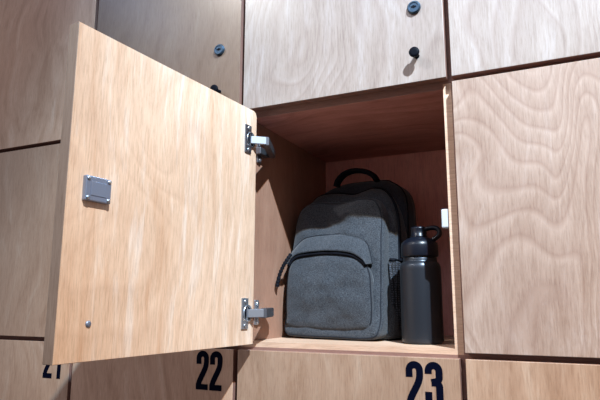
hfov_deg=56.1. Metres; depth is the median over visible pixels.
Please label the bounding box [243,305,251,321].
cup
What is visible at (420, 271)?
drink bottle
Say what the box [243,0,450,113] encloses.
locker
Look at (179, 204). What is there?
locker
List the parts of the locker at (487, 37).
panel, panel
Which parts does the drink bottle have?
lid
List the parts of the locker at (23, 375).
panel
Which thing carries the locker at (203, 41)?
on the locker
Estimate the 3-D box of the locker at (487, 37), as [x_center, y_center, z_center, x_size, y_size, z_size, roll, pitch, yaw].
[0.516,-0.401,1.075,0.400,0.445,0.411,-5,-11,25]
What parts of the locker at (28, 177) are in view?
panel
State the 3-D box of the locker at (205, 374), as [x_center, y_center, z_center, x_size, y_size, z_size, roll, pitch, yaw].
[-0.212,0.534,1.246,0.400,0.445,0.412,-5,-11,25]
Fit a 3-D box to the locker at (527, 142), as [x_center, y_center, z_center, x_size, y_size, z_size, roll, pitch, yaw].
[0.514,0.037,0.994,0.400,0.445,0.411,-5,-11,25]
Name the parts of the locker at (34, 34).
panel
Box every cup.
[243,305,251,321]
[247,132,254,147]
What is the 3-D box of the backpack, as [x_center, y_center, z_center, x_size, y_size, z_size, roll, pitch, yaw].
[0.105,0.102,1.181,0.258,0.364,0.212,-7,-12,32]
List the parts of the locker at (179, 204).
lock plate, door, mounting plate, mounting plate, arm, arm, panel, panel, panel, panel, panel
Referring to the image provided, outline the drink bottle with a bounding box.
[400,225,443,344]
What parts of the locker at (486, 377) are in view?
panel, panel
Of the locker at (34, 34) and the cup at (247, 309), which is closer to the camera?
the cup at (247, 309)
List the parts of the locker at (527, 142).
panel, panel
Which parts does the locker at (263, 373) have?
panel, panel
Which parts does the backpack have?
zip pull, panel, handle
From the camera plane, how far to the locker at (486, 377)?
0.81 m
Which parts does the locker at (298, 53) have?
panel, knob, panel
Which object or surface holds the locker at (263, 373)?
on the trim
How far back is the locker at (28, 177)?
1.30 m
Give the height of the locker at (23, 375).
0.445 m
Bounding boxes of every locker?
[0,0,98,152]
[0,144,59,338]
[0,337,72,399]
[42,22,463,364]
[70,346,240,399]
[97,0,244,104]
[237,346,465,399]
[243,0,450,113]
[447,0,599,82]
[451,58,599,359]
[464,355,599,399]
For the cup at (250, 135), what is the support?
on the locker at (179, 204)
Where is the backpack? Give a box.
[275,168,416,339]

